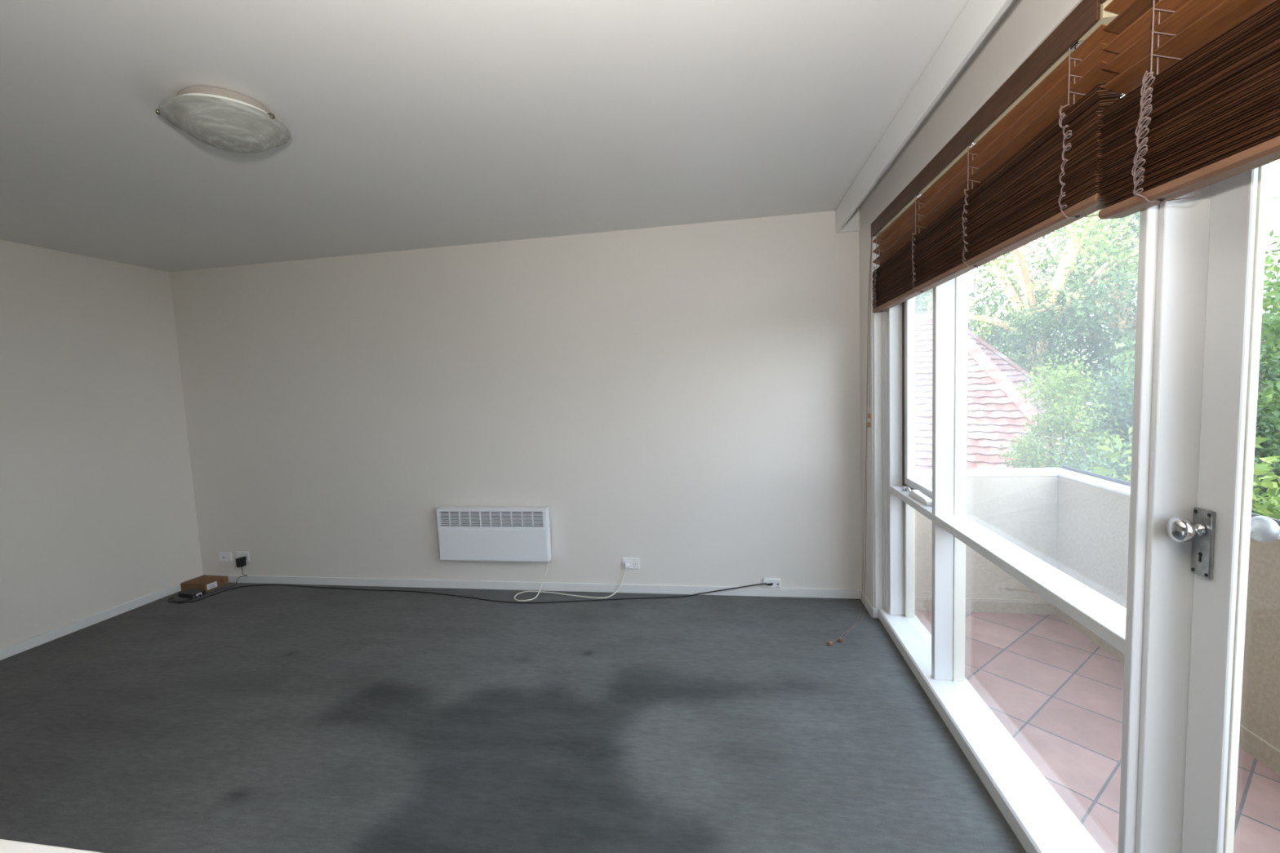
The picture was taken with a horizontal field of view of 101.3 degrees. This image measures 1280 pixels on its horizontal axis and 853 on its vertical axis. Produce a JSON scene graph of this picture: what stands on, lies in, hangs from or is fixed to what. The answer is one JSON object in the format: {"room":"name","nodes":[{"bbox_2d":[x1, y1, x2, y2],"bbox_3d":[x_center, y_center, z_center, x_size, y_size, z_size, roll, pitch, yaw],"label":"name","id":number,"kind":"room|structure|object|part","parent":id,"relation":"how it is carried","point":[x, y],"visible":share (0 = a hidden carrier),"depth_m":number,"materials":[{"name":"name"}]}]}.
{"room":"empty living room","nodes":[
{"label":"empty living room","id":0,"kind":"room"},
{"bbox_2d":[0,239,203,649],"bbox_3d":[-4.128,0.303,1.175,0.120,2.462,6.294,-2,5,10],"label":"wall","id":1,"kind":"structure","parent":0,"point":[98,513],"depth_m":3.48,"materials":[{"name":"paint"}]},
{"bbox_2d":[0,574,202,660],"bbox_3d":[-4.015,1.485,1.244,0.012,0.062,6.062,-2,5,10],"label":"baseboard","id":2,"kind":"structure","parent":1,"relation":"attached to","point":[19,647],"depth_m":3.44,"materials":[{"name":"paint"}]},
{"bbox_2d":[0,0,1017,271],"bbox_3d":[-1.611,-1.094,0.619,5.303,0.200,6.274,-2,5,10],"label":"ceiling","id":3,"kind":"structure","parent":0,"point":[411,124],"depth_m":1.92,"materials":[{"name":"paint"}]},
{"bbox_2d":[155,86,290,153],"bbox_3d":[-1.408,-1.032,1.804,0.368,0.134,0.357,-2,5,10],"label":"ceiling light","id":4,"kind":"object","parent":3,"relation":"attached to","point":[220,118],"visible":1,"depth_m":1.72,"materials":[{"name":"white glass"}]},
{"bbox_2d":[835,0,1013,233],"bbox_3d":[0.708,-0.992,0.238,0.020,0.136,6.074,-2,5,10],"label":"ceiling beam","id":5,"kind":"structure","parent":3,"relation":"attached to","point":[977,18],"depth_m":1.73,"materials":[{"name":"paint"}]},
{"bbox_2d":[0,582,1026,852],"bbox_3d":[-1.534,1.446,0.830,5.243,0.001,6.274,-2,5,10],"label":"floor","id":6,"kind":"structure","parent":0,"point":[267,718],"depth_m":2.22,"materials":[{"name":"grey carpet"}]},
{"bbox_2d":[0,839,100,852],"bbox_3d":[-1.284,1.024,0.336,2.100,0.900,0.898,-2,5,10],"label":"countertop","id":7,"kind":"structure","parent":6,"relation":"on","point":[6,846],"depth_m":0.65,"materials":[{"name":"white laminate"}]},
{"bbox_2d":[177,588,205,598],"bbox_3d":[-3.350,1.252,3.930,0.164,0.032,0.092,-1,5,19],"label":"modem","id":8,"kind":"object","parent":6,"relation":"on","point":[192,593],"visible":1,"depth_m":3.91,"materials":[{"name":"black plastic"}]},
{"bbox_2d":[180,574,228,592],"bbox_3d":[-3.398,1.226,4.101,0.246,0.061,0.176,-1,5,14],"label":"cardboard box","id":9,"kind":"object","parent":6,"relation":"on","point":[207,583],"visible":0.98,"depth_m":4.05,"materials":[{"name":"brown cardboard"}]},
{"bbox_2d":[167,583,772,603],"bbox_3d":[-1.296,1.149,3.756,4.374,0.097,0.346,-2,5,6],"label":"cable","id":10,"kind":"object","parent":6,"relation":"on","point":[769,584],"visible":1,"depth_m":3.66,"materials":[{"name":"black plastic"}]},
{"bbox_2d":[168,210,862,589],"bbox_3d":[-1.123,-0.036,3.782,5.145,2.462,0.120,-2,5,10],"label":"wall","id":11,"kind":"structure","parent":0,"point":[683,401],"depth_m":3.63,"materials":[{"name":"paint"}]},
{"bbox_2d":[217,551,232,561],"bbox_3d":[-3.300,1.038,4.174,0.116,0.076,0.014,-2,5,10],"label":"socket","id":12,"kind":"object","parent":11,"relation":"attached to","point":[223,556],"visible":1,"depth_m":4.17,"materials":[{"name":"white plastic"}]},
{"bbox_2d":[235,551,249,560],"bbox_3d":[-3.139,1.025,4.146,0.116,0.076,0.014,-2,5,10],"label":"power outlet","id":13,"kind":"object","parent":11,"relation":"attached to","point":[238,554],"visible":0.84,"depth_m":4.14,"materials":[{"name":"white plastic"}]},
{"bbox_2d":[205,556,247,593],"bbox_3d":[-3.210,1.143,4.067,0.267,0.220,0.092,-7,6,-42],"label":"power adapter","id":14,"kind":"object","parent":13,"relation":"hanging from","point":[240,562],"visible":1,"depth_m":4.11,"materials":[{"name":"black plastic"}]},
{"bbox_2d":[202,574,862,599],"bbox_3d":[-1.044,1.152,3.807,5.025,0.062,0.012,-2,5,10],"label":"baseboard","id":15,"kind":"structure","parent":11,"relation":"attached to","point":[411,583],"depth_m":3.72,"materials":[{"name":"paint"}]},
{"bbox_2d":[436,506,630,601],"bbox_3d":[-0.767,0.875,3.636,1.376,0.618,0.207,-2,5,10],"label":"wall heater","id":16,"kind":"object","parent":11,"relation":"attached to","point":[467,533],"visible":1,"depth_m":3.69,"materials":[{"name":"metal"}]},
{"bbox_2d":[438,511,544,527],"bbox_3d":[-1.049,0.649,3.689,0.785,0.114,0.007,-2,5,10],"label":"grille","id":17,"kind":"object","parent":16,"relation":"attached to","point":[449,518],"depth_m":3.69,"materials":[{"name":"metal"}]},
{"bbox_3d":[-1.041,0.836,3.700,0.804,0.219,0.003,-2,5,10],"label":"panel","id":18,"kind":"part","parent":16,"relation":"part of","materials":[{"name":"metal"}]},
{"bbox_3d":[-0.487,1.053,3.593,0.790,0.247,0.182,-2,5,10],"label":"power cord","id":19,"kind":"part","parent":16,"relation":"part of","materials":[{"name":"beige plastic"}]},
{"bbox_2d":[622,557,639,568],"bbox_3d":[-0.063,0.946,3.623,0.116,0.076,0.014,-2,5,10],"label":"power outlet","id":20,"kind":"object","parent":11,"relation":"attached to","point":[634,562],"visible":0.94,"depth_m":3.62,"materials":[{"name":"white plastic"}]},
{"bbox_2d":[763,578,781,587],"bbox_3d":[0.874,1.036,3.473,0.112,0.058,0.016,-2,5,10],"label":"socket","id":21,"kind":"object","parent":11,"relation":"attached to","point":[776,583],"visible":1,"depth_m":3.46,"materials":[{"name":"white plastic"}]},
{"bbox_2d":[839,207,859,232],"bbox_3d":[1.274,-1.257,3.200,0.116,0.136,0.022,-2,5,10],"label":"block","id":22,"kind":"object","parent":11,"relation":"attached to","point":[852,224],"visible":0.71,"depth_m":3.19,"materials":[{"name":"paint"}]},
{"bbox_2d":[858,0,1082,607],"bbox_3d":[0.971,0.159,0.306,0.178,2.462,6.294,-2,5,10],"label":"wall","id":23,"kind":"structure","parent":0,"point":[1027,24],"depth_m":2.05,"materials":[{"name":"paint"}]},
{"bbox_2d":[860,590,879,617],"bbox_3d":[1.423,1.094,3.242,0.056,0.062,0.274,-2,5,10],"label":"baseboard","id":24,"kind":"structure","parent":23,"relation":"attached to","point":[873,612],"depth_m":3.15,"materials":[{"name":"paint"}]},
{"bbox_2d":[872,236,1126,852],"bbox_3d":[1.288,0.102,2.064,0.200,2.300,1.938,-2,5,10],"label":"window","id":25,"kind":"structure","parent":23,"relation":"in","point":[1038,817],"depth_m":2.27,"materials":[{"name":"paint"}]},
{"bbox_3d":[1.396,0.328,2.743,0.022,0.035,0.109,-2,5,10],"label":"winder handle","id":26,"kind":"part","parent":25,"relation":"part of","materials":[{"name":"silver metal"}]},
{"bbox_3d":[1.406,-0.339,2.561,0.034,1.372,0.602,-2,5,10],"label":"casement sash","id":27,"kind":"part","parent":25,"relation":"part of","materials":[{"name":"paint"}]},
{"bbox_2d":[827,0,1124,645],"bbox_3d":[1.065,0.085,2.225,0.371,2.270,2.037,-2,5,10],"label":"blind","id":28,"kind":"object","parent":25,"relation":"attached to","point":[1024,166],"visible":0.97,"depth_m":1.50,"materials":[{"name":"brown wood"}]},
{"bbox_3d":[1.217,0.055,2.940,0.124,2.203,0.591,1,6,38],"label":"lift cord","id":29,"kind":"part","parent":28,"relation":"part of","materials":[{"name":"white fabric"}]},
{"bbox_3d":[1.301,-0.579,2.962,0.005,0.950,0.083,-2,5,10],"label":"tilt cord","id":30,"kind":"part","parent":28,"relation":"part of","materials":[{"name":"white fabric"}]},
{"bbox_3d":[1.291,-0.824,2.812,0.087,0.423,0.061,1,6,37],"label":"ladder cord","id":31,"kind":"part","parent":28,"relation":"part of","materials":[{"name":"white fabric"}]},
{"bbox_3d":[1.191,-0.772,2.220,0.080,0.414,0.062,1,6,33],"label":"ladder cord","id":32,"kind":"part","parent":28,"relation":"part of","materials":[{"name":"white fabric"}]},
{"bbox_3d":[1.111,-0.729,1.733,0.084,0.406,0.061,1,6,36],"label":"ladder cord","id":33,"kind":"part","parent":28,"relation":"part of","materials":[{"name":"white fabric"}]},
{"bbox_3d":[1.174,-0.574,2.037,0.052,0.036,1.810,-2,5,10],"label":"rail","id":34,"kind":"part","parent":28,"relation":"part of","materials":[{"name":"brown wood"}]},
{"bbox_3d":[1.022,-0.683,1.215,0.079,0.398,0.062,0,5,31],"label":"ladder cord","id":35,"kind":"part","parent":28,"relation":"part of","materials":[{"name":"white fabric"}]},
{"bbox_3d":[1.327,1.187,2.147,0.152,0.063,1.925,-2,5,10],"label":"sill","id":36,"kind":"part","parent":25,"relation":"part of","materials":[{"name":"paint"}]},
{"bbox_2d":[1117,184,1211,852],"bbox_3d":[1.134,0.170,1.123,0.132,2.270,0.034,-2,5,10],"label":"door frame","id":37,"kind":"structure","parent":23,"relation":"attached to","point":[1174,235],"depth_m":1.12,"materials":[{"name":"paint"}]},
{"bbox_2d":[1095,0,1279,219],"bbox_3d":[0.924,-0.641,0.619,0.069,0.551,1.040,-2,5,10],"label":"blind","id":38,"kind":"object","parent":23,"relation":"attached to","point":[1199,80],"visible":1,"depth_m":0.93,"materials":[{"name":"brown wood"}]},
{"bbox_3d":[0.982,-0.653,0.976,0.088,0.465,0.061,1,6,37],"label":"ladder cord","id":39,"kind":"part","parent":38,"relation":"part of","materials":[{"name":"white fabric"}]},
{"bbox_3d":[0.940,-0.403,0.636,0.052,0.050,1.030,-2,5,10],"label":"rail","id":40,"kind":"part","parent":38,"relation":"part of","materials":[{"name":"brown wood"}]},
{"bbox_2d":[1164,163,1279,852],"bbox_3d":[1.117,0.227,0.696,0.169,2.183,0.814,-2,5,10],"label":"door","id":41,"kind":"structure","parent":23,"relation":"in","point":[1221,529],"depth_m":1.04,"materials":[{"name":"paint"}]},
{"bbox_3d":[1.124,0.212,1.081,0.055,0.052,0.052,-2,5,10],"label":"knob","id":42,"kind":"part","parent":41,"relation":"part of","materials":[{"name":"silver metal"}]},
{"bbox_3d":[1.156,0.239,1.078,0.008,0.140,0.045,-2,5,10],"label":"lock plate","id":43,"kind":"part","parent":41,"relation":"part of","materials":[{"name":"silver metal"}]},
{"bbox_3d":[1.101,0.228,0.698,0.013,2.183,0.813,-2,5,10],"label":"frame","id":44,"kind":"part","parent":41,"relation":"part of","materials":[{"name":"paint"}]},
{"bbox_3d":[1.115,0.227,0.696,0.015,2.183,0.813,-2,5,10],"label":"frame","id":45,"kind":"part","parent":41,"relation":"part of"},
{"bbox_3d":[1.223,0.206,1.055,0.079,0.052,0.052,-2,5,10],"label":"knob","id":46,"kind":"part","parent":41,"relation":"part of","materials":[{"name":"silver metal"}]},
{"bbox_2d":[914,610,1279,852],"bbox_3d":[1.702,1.540,0.471,1.090,0.300,6.020,-2,5,10],"label":"floor","id":47,"kind":"structure","parent":0,"point":[1059,695],"depth_m":2.26,"materials":[{"name":"tile"}]},
{"bbox_2d":[914,475,1279,750],"bbox_3d":[1.634,0.971,0.432,1.002,0.845,6.020,-2,5,10],"label":"parapet","id":48,"kind":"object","parent":47,"relation":"on","point":[1081,530],"visible":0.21,"depth_m":2.94,"materials":[{"name":"white paint"}]},
{"bbox_2d":[915,467,1279,539],"bbox_3d":[1.621,0.541,0.402,1.010,0.016,6.030,-2,5,10],"label":"coping","id":49,"kind":"object","parent":48,"relation":"on","point":[1101,483],"visible":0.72,"depth_m":3.15,"materials":[{"name":"paint"}]},
{"bbox_2d":[1062,465,1279,526],"bbox_3d":[2.124,0.548,0.318,0.024,0.095,5.990,-2,5,10],"label":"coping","id":50,"kind":"object","parent":48,"relation":"attached to","point":[1067,468],"visible":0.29,"depth_m":2.90,"materials":[{"name":"white concrete"}]},
{"bbox_2d":[914,596,1279,775],"bbox_3d":[1.601,1.352,0.462,0.905,0.085,5.680,-2,5,10],"label":"baseboard","id":51,"kind":"structure","parent":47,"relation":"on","point":[1261,750],"depth_m":3.09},
{"label":"outside","id":52,"kind":"structure","parent":0,"visible":0},
{"bbox_3d":[27.310,2.775,10.928,130.000,0.300,150.000,-2,5,10],"label":"ground","id":53,"kind":"structure","parent":52,"visible":0},
{"bbox_2d":[915,239,1038,331],"bbox_3d":[10.488,-3.652,20.442,7.639,12.492,7.850,-2,5,10],"label":"tree","id":54,"kind":"object","parent":53,"relation":"on","point":[926,294],"visible":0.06,"depth_m":19.15,"materials":[{"name":"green plant"}]},
{"bbox_2d":[915,313,1102,469],"bbox_3d":[5.098,0.509,12.230,9.924,5.860,6.424,2,7,44],"label":"house","id":55,"kind":"structure","parent":53,"relation":"on","point":[996,410],"depth_m":9.17,"materials":[{"name":"tile"}]},
{"bbox_2d":[915,252,1113,392],"bbox_3d":[13.102,-1.957,21.114,8.978,8.838,9.115,1,6,38],"label":"evergreen tree","id":56,"kind":"object","parent":53,"relation":"on","point":[1037,273],"visible":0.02,"depth_m":19.50,"materials":[{"name":"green plant"}]},
{"bbox_2d":[919,94,1139,380],"bbox_3d":[10.720,-3.176,14.244,6.414,12.515,7.249,-1,5,17],"label":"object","id":57,"kind":"object","parent":53,"relation":"on","point":[1076,240],"visible":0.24,"depth_m":13.02,"materials":[{"name":"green plant"}]},
{"bbox_2d":[968,269,1126,385],"bbox_3d":[10.621,-0.734,15.847,5.054,7.446,5.000,-1,5,16],"label":"evergreen tree","id":58,"kind":"object","parent":53,"relation":"on","point":[1105,333],"visible":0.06,"depth_m":14.15,"materials":[{"name":"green plant"}]},
{"bbox_2d":[976,244,1137,425],"bbox_3d":[10.966,-0.546,12.936,4.798,7.526,4.749,-2,5,10],"label":"evergreen tree","id":59,"kind":"object","parent":53,"relation":"on","point":[1020,325],"visible":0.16,"depth_m":12.48,"materials":[{"name":"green plant"}]},
{"bbox_2d":[996,351,1125,477],"bbox_3d":[4.601,1.617,5.753,1.214,4.856,1.296,-7,6,-43],"label":"shrub","id":60,"kind":"object","parent":53,"relation":"on","point":[1056,418],"visible":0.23,"depth_m":5.53,"materials":[{"name":"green plant"}]},
{"bbox_2d":[1048,423,1132,480],"bbox_3d":[4.363,1.992,4.914,1.571,4.280,1.699,-5,6,-33],"label":"shrub","id":61,"kind":"object","parent":53,"relation":"on","point":[1085,464],"visible":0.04,"depth_m":4.80,"materials":[{"name":"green plant"}]},
{"bbox_2d":[1086,401,1102,463],"bbox_3d":[5.722,1.789,6.677,0.120,4.200,0.120,-2,5,10],"label":"post","id":62,"kind":"object","parent":53,"relation":"on","point":[1091,402],"visible":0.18,"depth_m":6.50,"materials":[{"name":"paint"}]},
{"bbox_2d":[1084,401,1133,472],"bbox_3d":[5.614,1.803,6.106,1.466,4.340,1.408,-5,5,-31],"label":"shrub","id":63,"kind":"object","parent":53,"relation":"on","point":[1125,437],"visible":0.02,"depth_m":5.84,"materials":[{"name":"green plant"}]},
{"bbox_2d":[975,248,1278,434],"bbox_3d":[15.719,-1.704,17.835,9.275,8.735,8.310,-5,5,-29],"label":"evergreen tree","id":64,"kind":"object","parent":53,"relation":"on","point":[1046,264],"visible":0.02,"depth_m":16.33,"materials":[{"name":"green plant"}]},
{"bbox_2d":[986,186,1279,374],"bbox_3d":[13.403,-2.705,14.940,6.063,11.252,5.270,0,5,29],"label":"tree","id":65,"kind":"object","parent":53,"relation":"on","point":[1136,217],"visible":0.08,"depth_m":14.42,"materials":[{"name":"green plant"}]},
{"bbox_2d":[1051,232,1279,433],"bbox_3d":[16.678,-0.989,13.935,7.464,7.881,8.444,-2,5,10],"label":"evergreen tree","id":66,"kind":"object","parent":53,"relation":"on","point":[1274,236],"visible":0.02,"depth_m":12.85,"materials":[{"name":"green plant"}]},
{"bbox_2d":[1076,336,1279,517],"bbox_3d":[5.531,1.578,5.444,2.101,4.953,2.257,-3,5,-1],"label":"evergreen tree","id":67,"kind":"object","parent":53,"relation":"on","point":[1122,417],"visible":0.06,"depth_m":5.39,"materials":[{"name":"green plant"}]},
{"bbox_2d":[1088,228,1279,500],"bbox_3d":[7.298,0.779,5.932,3.638,6.269,3.410,-2,5,10],"label":"tree","id":68,"kind":"object","parent":53,"relation":"on","point":[1267,400],"visible":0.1,"depth_m":5.37,"materials":[{"name":"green plant"}]},
{"bbox_2d":[1089,426,1279,519],"bbox_3d":[3.951,2.001,3.277,2.359,4.548,2.490,-2,5,10],"label":"flowering shrub","id":69,"kind":"object","parent":53,"relation":"on","point":[1273,503],"visible":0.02,"depth_m":3.38,"materials":[{"name":"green plant"}]},
{"bbox_2d":[1253,311,1279,488],"bbox_3d":[9.704,0.719,6.483,4.480,6.172,4.641,-5,5,-32],"label":"evergreen tree","id":70,"kind":"object","parent":53,"relation":"on","point":[1266,318],"visible":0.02,"depth_m":6.77,"materials":[{"name":"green plant"}]}
]}

